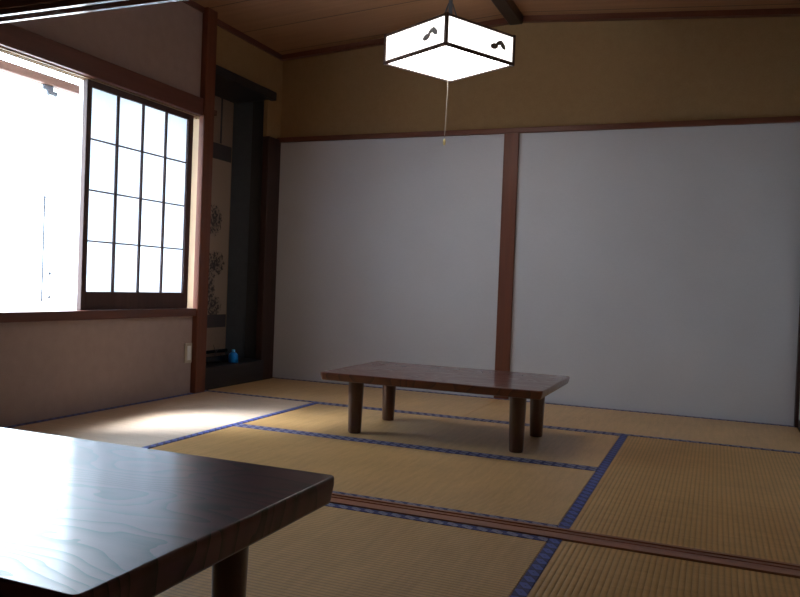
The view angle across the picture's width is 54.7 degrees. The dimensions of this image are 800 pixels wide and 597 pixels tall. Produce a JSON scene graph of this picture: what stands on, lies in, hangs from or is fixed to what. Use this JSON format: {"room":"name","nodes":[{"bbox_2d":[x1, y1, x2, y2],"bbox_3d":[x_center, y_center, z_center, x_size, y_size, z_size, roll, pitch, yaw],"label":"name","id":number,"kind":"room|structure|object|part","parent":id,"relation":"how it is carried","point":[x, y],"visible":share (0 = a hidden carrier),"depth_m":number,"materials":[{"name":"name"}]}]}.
{"room":"traditional dwelling","nodes":[
{"label":"traditional dwelling","id":0,"kind":"room"},
{"bbox_2d":[0,1,202,426],"bbox_3d":[-1.665,-0.682,4.164,0.200,2.650,1.785,3,1,22],"label":"wall","id":1,"kind":"structure","parent":0,"point":[49,369],"depth_m":4.18,"materials":[{"name":"beige paint"}]},
{"bbox_2d":[0,308,195,322],"bbox_3d":[-1.650,0.084,4.140,0.145,0.048,1.640,3,1,22],"label":"sill","id":2,"kind":"structure","parent":1,"relation":"attached to","point":[7,316],"depth_m":4.01,"materials":[{"name":"brown wood"}]},
{"bbox_2d":[77,79,193,309],"bbox_3d":[-1.484,-0.538,4.415,0.030,1.196,0.876,3,1,22],"label":"screen","id":3,"kind":"object","parent":2,"relation":"on","point":[136,153],"visible":0.99,"depth_m":4.36,"materials":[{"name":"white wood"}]},
{"bbox_3d":[-1.508,0.011,4.420,0.029,0.096,0.797,3,1,22],"label":"rail","id":4,"kind":"part","parent":3,"relation":"part of","materials":[{"name":"brown wood"}]},
{"bbox_3d":[-1.464,-1.119,4.401,0.029,0.032,0.797,3,1,22],"label":"rail","id":5,"kind":"part","parent":3,"relation":"part of","materials":[{"name":"brown wood"}]},
{"bbox_2d":[0,46,198,118],"bbox_3d":[-1.577,-1.195,4.146,0.063,0.113,1.650,3,1,22],"label":"trim","id":6,"kind":"structure","parent":1,"relation":"attached to","point":[2,49],"depth_m":3.87,"materials":[{"name":"brown wood"}]},
{"bbox_2d":[0,23,202,115],"bbox_3d":[-1.555,-1.197,4.097,0.050,0.106,1.607,3,1,22],"label":"trim","id":7,"kind":"structure","parent":1,"relation":"attached to","point":[12,37],"depth_m":3.98,"materials":[{"name":"brown wood"}]},
{"bbox_2d":[0,59,216,308],"bbox_3d":[-1.936,-0.604,4.191,0.465,1.397,2.900,3,1,22],"label":"window","id":8,"kind":"structure","parent":1,"relation":"in","point":[81,86],"depth_m":4.20,"materials":[{"name":"metal"}]},
{"bbox_2d":[42,84,57,101],"bbox_3d":[-2.020,-1.179,4.456,0.024,0.095,0.100,3,1,22],"label":"hook","id":9,"kind":"object","parent":8,"relation":"attached to","point":[49,89],"visible":1,"depth_m":4.45,"materials":[{"name":"metal"}]},
{"bbox_2d":[40,101,47,301],"bbox_3d":[-2.048,-0.603,4.454,0.018,1.247,0.017,3,1,22],"label":"hanging rod","id":10,"kind":"object","parent":9,"relation":"hanging from","point":[44,196],"visible":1,"depth_m":4.45,"materials":[{"name":"metal"}]},
{"bbox_3d":[-2.060,-0.288,4.460,0.018,0.617,0.017,3,1,22],"label":"rod","id":11,"kind":"part","parent":10,"relation":"part of","materials":[{"name":"metal"}]},
{"bbox_2d":[47,112,54,298],"bbox_3d":[-2.027,-0.611,4.503,0.018,1.232,0.017,3,1,22],"label":"hanging rod","id":12,"kind":"object","parent":9,"relation":"hanging from","point":[49,272],"visible":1,"depth_m":4.51,"materials":[{"name":"metal"}]},
{"bbox_3d":[-2.048,-0.077,4.512,0.018,0.164,0.017,3,1,22],"label":"rod","id":13,"kind":"part","parent":12,"relation":"part of","materials":[{"name":"metal"}]},
{"bbox_3d":[-1.562,-0.571,4.561,0.024,1.327,0.838,3,1,22],"label":"sash","id":14,"kind":"part","parent":8,"relation":"part of","materials":[{"name":"metal"}]},
{"bbox_3d":[-1.945,-1.261,4.193,0.390,0.085,2.900,3,1,22],"label":"outdoor rail","id":15,"kind":"part","parent":8,"relation":"part of","materials":[{"name":"brown wood"}]},
{"bbox_2d":[184,343,191,362],"bbox_3d":[-1.323,0.341,4.832,0.015,0.124,0.068,3,1,22],"label":"wall switch","id":16,"kind":"object","parent":1,"relation":"attached to","point":[187,346],"visible":1,"depth_m":4.82,"materials":[{"name":"beige plastic"}]},
{"bbox_2d":[187,118,198,307],"bbox_3d":[-1.349,-0.573,4.964,0.210,1.390,0.034,3,1,22],"label":"trim","id":17,"kind":"structure","parent":1,"relation":"attached to","point":[195,121],"depth_m":4.93,"materials":[{"name":"brown wood"}]},
{"bbox_2d":[190,7,217,392],"bbox_3d":[-1.242,-0.613,4.894,0.043,2.419,0.103,3,1,22],"label":"post","id":18,"kind":"object","parent":1,"relation":"attached to","point":[209,26],"visible":1,"depth_m":4.87,"materials":[{"name":"brown wood"}]},
{"bbox_2d":[182,0,283,60],"bbox_3d":[-1.369,-1.802,4.563,0.072,0.042,2.652,3,1,22],"label":"trim","id":19,"kind":"structure","parent":1,"relation":"attached to","point":[191,3],"depth_m":5.25,"materials":[{"name":"brown wood"}]},
{"bbox_2d":[205,357,263,389],"bbox_3d":[-1.308,0.546,5.416,0.380,0.202,0.809,3,1,22],"label":"trim","id":20,"kind":"structure","parent":1,"relation":"attached to","point":[246,370],"depth_m":5.32,"materials":[{"name":"black wood"}]},
{"bbox_2d":[206,345,228,362],"bbox_3d":[-1.328,0.383,5.321,0.120,0.125,0.370,3,1,22],"label":"display stand","id":21,"kind":"object","parent":20,"relation":"on","point":[216,357],"visible":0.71,"depth_m":5.36,"materials":[{"name":"black paint"}]},
{"bbox_2d":[228,349,237,362],"bbox_3d":[-1.171,0.404,5.430,0.068,0.091,0.068,3,1,22],"label":"vase","id":22,"kind":"object","parent":20,"relation":"on","point":[233,356],"visible":1,"depth_m":5.40,"materials":[{"name":"blue ceramic"}]},
{"bbox_2d":[211,103,233,353],"bbox_3d":[-1.454,-0.667,5.531,0.080,2.610,1.127,3,1,22],"label":"wall","id":23,"kind":"structure","parent":0,"point":[233,103],"depth_m":5.84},
{"bbox_2d":[206,96,232,353],"bbox_3d":[-1.365,-0.544,5.621,0.026,1.898,0.454,3,1,22],"label":"scroll","id":24,"kind":"object","parent":23,"relation":"hanging from","point":[222,137],"visible":0.56,"depth_m":5.71,"materials":[{"name":"paper"}]},
{"bbox_2d":[207,158,230,314],"bbox_3d":[-1.376,-0.451,5.625,0.004,1.140,0.430,3,1,22],"label":"painting","id":25,"kind":"object","parent":24,"relation":"on","point":[221,167],"depth_m":5.72,"materials":[{"name":"paper"}]},
{"bbox_2d":[225,102,252,357],"bbox_3d":[-1.120,-0.660,5.845,0.302,2.610,0.130,3,1,22],"label":"wall","id":26,"kind":"structure","parent":0,"point":[243,112],"depth_m":5.81,"materials":[{"name":"grey paint"}]},
{"bbox_2d":[244,101,263,358],"bbox_3d":[-1.069,-0.507,5.748,0.123,1.908,0.013,3,1,22],"label":"trim","id":27,"kind":"structure","parent":26,"relation":"attached to","point":[258,107],"depth_m":5.75,"materials":[{"name":"wood"}]},
{"bbox_2d":[216,26,282,138],"bbox_3d":[-1.097,-1.597,5.395,0.065,0.819,0.947,3,1,22],"label":"wall","id":28,"kind":"structure","parent":0,"point":[234,54],"depth_m":5.50,"materials":[{"name":"beige paint"}]},
{"bbox_2d":[215,65,276,102],"bbox_3d":[-1.230,-1.490,5.378,0.380,0.060,0.815,3,1,22],"label":"beam","id":29,"kind":"structure","parent":28,"relation":"attached to","point":[230,86],"depth_m":5.42,"materials":[{"name":"brown wood"}]},
{"bbox_2d":[192,0,799,54],"bbox_3d":[0.241,-1.924,3.982,4.260,0.415,2.932,3,1,22],"label":"ceiling","id":30,"kind":"structure","parent":0,"point":[284,26],"depth_m":4.95,"materials":[{"name":"brown wood"}]},
{"bbox_2d":[491,0,522,24],"bbox_3d":[0.290,-1.837,3.925,0.090,0.072,2.524,3,1,22],"label":"beam","id":31,"kind":"structure","parent":30,"relation":"attached to","point":[508,9],"depth_m":4.87,"materials":[{"name":"brown wood"}]},
{"bbox_2d":[383,0,515,144],"bbox_3d":[0.257,-1.306,4.068,0.489,0.996,0.489,1,1,-39],"label":"pendant lamp","id":32,"kind":"object","parent":31,"relation":"hanging from","point":[448,47],"visible":1,"depth_m":3.95,"materials":[{"name":"white paper"},{"name":"dark wood"}]},
{"bbox_3d":[0.074,-1.314,3.918,0.003,0.132,0.459,1,1,-39],"label":"shade panel","id":33,"kind":"part","parent":32,"relation":"part of","materials":[{"name":"white paper"}]},
{"bbox_3d":[0.245,-1.038,4.075,0.003,0.396,0.013,1,1,-39],"label":"pull cord","id":34,"kind":"part","parent":32,"relation":"part of","materials":[{"name":"white fabric"}]},
{"bbox_2d":[390,46,507,80],"bbox_3d":[0.254,-1.236,4.069,0.459,0.003,0.459,1,1,-39],"label":"diffuser","id":35,"kind":"object","parent":32,"relation":"attached to","point":[446,63],"depth_m":4.03,"materials":[{"name":"white plastic"}]},
{"bbox_3d":[0.257,-1.307,4.068,0.489,0.160,0.489,1,1,-39],"label":"frame","id":36,"kind":"part","parent":32,"relation":"part of","materials":[{"name":"brown wood"}]},
{"bbox_3d":[0.268,-1.594,4.063,0.069,0.421,0.070,1,1,-39],"label":"stem","id":37,"kind":"part","parent":32,"relation":"part of","materials":[{"name":"metal"}]},
{"bbox_3d":[0.407,-1.300,3.885,0.459,0.132,0.003,1,1,-39],"label":"shade panel","id":38,"kind":"part","parent":32,"relation":"part of","materials":[{"name":"white paper"}]},
{"bbox_2d":[272,16,799,431],"bbox_3d":[0.654,-0.686,5.279,4.370,2.800,0.202,3,1,22],"label":"wall","id":39,"kind":"structure","parent":0,"point":[657,270],"depth_m":4.99,"materials":[{"name":"white paint"}]},
{"bbox_2d":[494,133,519,398],"bbox_3d":[0.712,-0.214,5.148,0.100,1.766,0.043,3,1,22],"label":"post","id":40,"kind":"object","parent":39,"relation":"attached to","point":[511,140],"visible":1,"depth_m":5.13,"materials":[{"name":"brown wood"}]},
{"bbox_2d":[277,116,799,142],"bbox_3d":[0.725,-1.113,5.140,3.570,0.034,0.047,3,1,22],"label":"trim","id":41,"kind":"structure","parent":39,"relation":"attached to","point":[787,119],"depth_m":5.00,"materials":[{"name":"brown wood"}]},
{"bbox_2d":[282,8,799,60],"bbox_3d":[0.751,-1.788,5.128,3.570,0.159,0.046,3,1,22],"label":"trim","id":42,"kind":"structure","parent":39,"relation":"attached to","point":[779,12],"depth_m":4.88,"materials":[{"name":"brown wood"}]},
{"bbox_2d":[794,303,799,427],"bbox_3d":[2.330,-0.157,4.468,0.017,1.800,0.081,3,1,22],"label":"post","id":43,"kind":"object","parent":39,"relation":"attached to","point":[797,388],"visible":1,"depth_m":4.44,"materials":[{"name":"brown wood"}]},
{"bbox_3d":[-0.608,0.776,2.267,4.310,0.105,6.837,3,1,22],"label":"floor","id":44,"kind":"structure","parent":0,"visible":0},
{"bbox_2d":[2,391,316,448],"bbox_3d":[-1.215,0.642,4.023,0.847,0.055,1.758,3,1,22],"label":"mat","id":45,"kind":"object","parent":44,"relation":"on","point":[148,424],"visible":0.47,"depth_m":3.95,"materials":[{"name":"beige wicker"}]},
{"bbox_2d":[255,136,280,379],"bbox_3d":[-0.983,-0.268,5.746,0.053,1.842,0.168,3,1,22],"label":"post","id":46,"kind":"object","parent":44,"relation":"on","point":[270,159],"visible":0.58,"depth_m":5.70,"materials":[{"name":"brown wood"}]},
{"bbox_2d":[155,503,548,596],"bbox_3d":[-0.548,0.699,2.198,1.765,0.055,0.913,3,1,22],"label":"mat","id":47,"kind":"object","parent":44,"relation":"on","point":[335,550],"visible":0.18,"depth_m":2.06,"materials":[{"name":"beige wicker"}]},
{"bbox_2d":[205,377,498,417],"bbox_3d":[-0.303,0.659,5.081,1.737,0.055,0.887,3,1,22],"label":"mat","id":48,"kind":"object","parent":44,"relation":"on","point":[413,401],"visible":0.56,"depth_m":5.02,"materials":[{"name":"beige wicker"}]},
{"bbox_2d":[150,425,596,526],"bbox_3d":[-0.169,0.698,3.126,1.765,0.055,0.888,3,1,22],"label":"mat","id":49,"kind":"object","parent":44,"relation":"on","point":[541,493],"visible":0.5,"depth_m":3.07,"materials":[{"name":"beige wicker"}]},
{"bbox_2d":[238,403,619,468],"bbox_3d":[0.163,0.697,3.941,1.765,0.055,0.868,3,1,22],"label":"mat","id":50,"kind":"object","parent":44,"relation":"on","point":[570,447],"visible":0.61,"depth_m":3.85,"materials":[{"name":"beige wicker"}]},
{"bbox_2d":[321,361,569,452],"bbox_3d":[0.235,0.523,3.831,1.077,0.300,0.690,3,1,22],"label":"table","id":51,"kind":"object","parent":50,"relation":"on","point":[520,387],"visible":1,"depth_m":3.69,"materials":[{"name":"red wood"}]},
{"bbox_3d":[-0.218,0.525,3.789,0.076,0.264,0.076,3,1,22],"label":"leg","id":52,"kind":"part","parent":51,"relation":"part of","materials":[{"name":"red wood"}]},
{"bbox_3d":[-0.060,0.524,4.178,0.076,0.264,0.076,3,1,22],"label":"leg","id":53,"kind":"part","parent":51,"relation":"part of","materials":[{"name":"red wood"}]},
{"bbox_3d":[0.528,0.559,3.484,0.076,0.264,0.076,3,1,22],"label":"leg","id":54,"kind":"part","parent":51,"relation":"part of","materials":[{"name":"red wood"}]},
{"bbox_3d":[0.687,0.558,3.873,0.076,0.264,0.076,3,1,22],"label":"leg","id":55,"kind":"part","parent":51,"relation":"part of","materials":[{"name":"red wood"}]},
{"bbox_2d":[329,493,799,578],"bbox_3d":[-0.335,0.697,2.659,3.512,0.059,0.100,3,1,22],"label":"sliding door track","id":56,"kind":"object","parent":44,"relation":"on","point":[582,537],"depth_m":2.29,"materials":[{"name":"brown wood"}]},
{"bbox_2d":[460,399,799,453],"bbox_3d":[1.320,0.733,4.419,1.768,0.055,0.887,3,1,22],"label":"mat","id":57,"kind":"object","parent":44,"relation":"on","point":[723,432],"visible":0.73,"depth_m":4.34,"materials":[{"name":"beige wicker"}]},
{"bbox_2d":[510,538,799,596],"bbox_3d":[0.518,0.756,1.294,0.891,0.055,1.783,3,1,22],"label":"mat","id":58,"kind":"object","parent":44,"relation":"on","point":[561,568],"visible":1,"depth_m":2.00,"materials":[{"name":"beige wicker"}]},
{"bbox_2d":[558,435,799,563],"bbox_3d":[1.225,0.753,3.027,0.891,0.055,1.758,3,1,22],"label":"mat","id":59,"kind":"object","parent":44,"relation":"on","point":[717,498],"visible":0.76,"depth_m":2.80,"materials":[{"name":"beige wicker"}]},
{"bbox_3d":[-0.885,0.700,1.372,1.765,0.055,0.868,3,1,22],"label":"mat","id":60,"kind":"object","parent":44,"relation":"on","visible":0},
{"bbox_2d":[0,427,333,596],"bbox_3d":[-0.821,0.508,1.507,1.187,0.330,0.708,3,1,22],"label":"table","id":61,"kind":"object","parent":60,"relation":"on","point":[79,517],"visible":1,"depth_m":1.34,"materials":[{"name":"brown wood"}]},
{"bbox_3d":[-0.337,0.554,1.528,0.073,0.274,0.073,3,1,22],"label":"leg","id":62,"kind":"part","parent":61,"relation":"part of","materials":[{"name":"brown wood"}]},
{"bbox_3d":[-0.248,-1.546,2.620,3.514,0.760,0.040,3,1,22],"label":"wall","id":63,"kind":"structure","parent":0,"visible":0},
{"bbox_2d":[0,0,182,22],"bbox_3d":[-0.264,-1.131,2.628,3.514,0.082,0.108,3,1,22],"label":"trim","id":64,"kind":"structure","parent":63,"relation":"attached to","point":[10,10],"depth_m":3.06,"materials":[{"name":"brown wood"}]},
{"label":"outside","id":65,"kind":"structure","parent":0,"visible":0},
{"bbox_2d":[0,290,72,310],"bbox_3d":[-18.191,0.356,12.819,36.700,0.100,70.000,3,1,22],"label":"ground","id":66,"kind":"structure","parent":65,"point":[9,299],"depth_m":32.44,"materials":[{"name":"white"}]}
]}

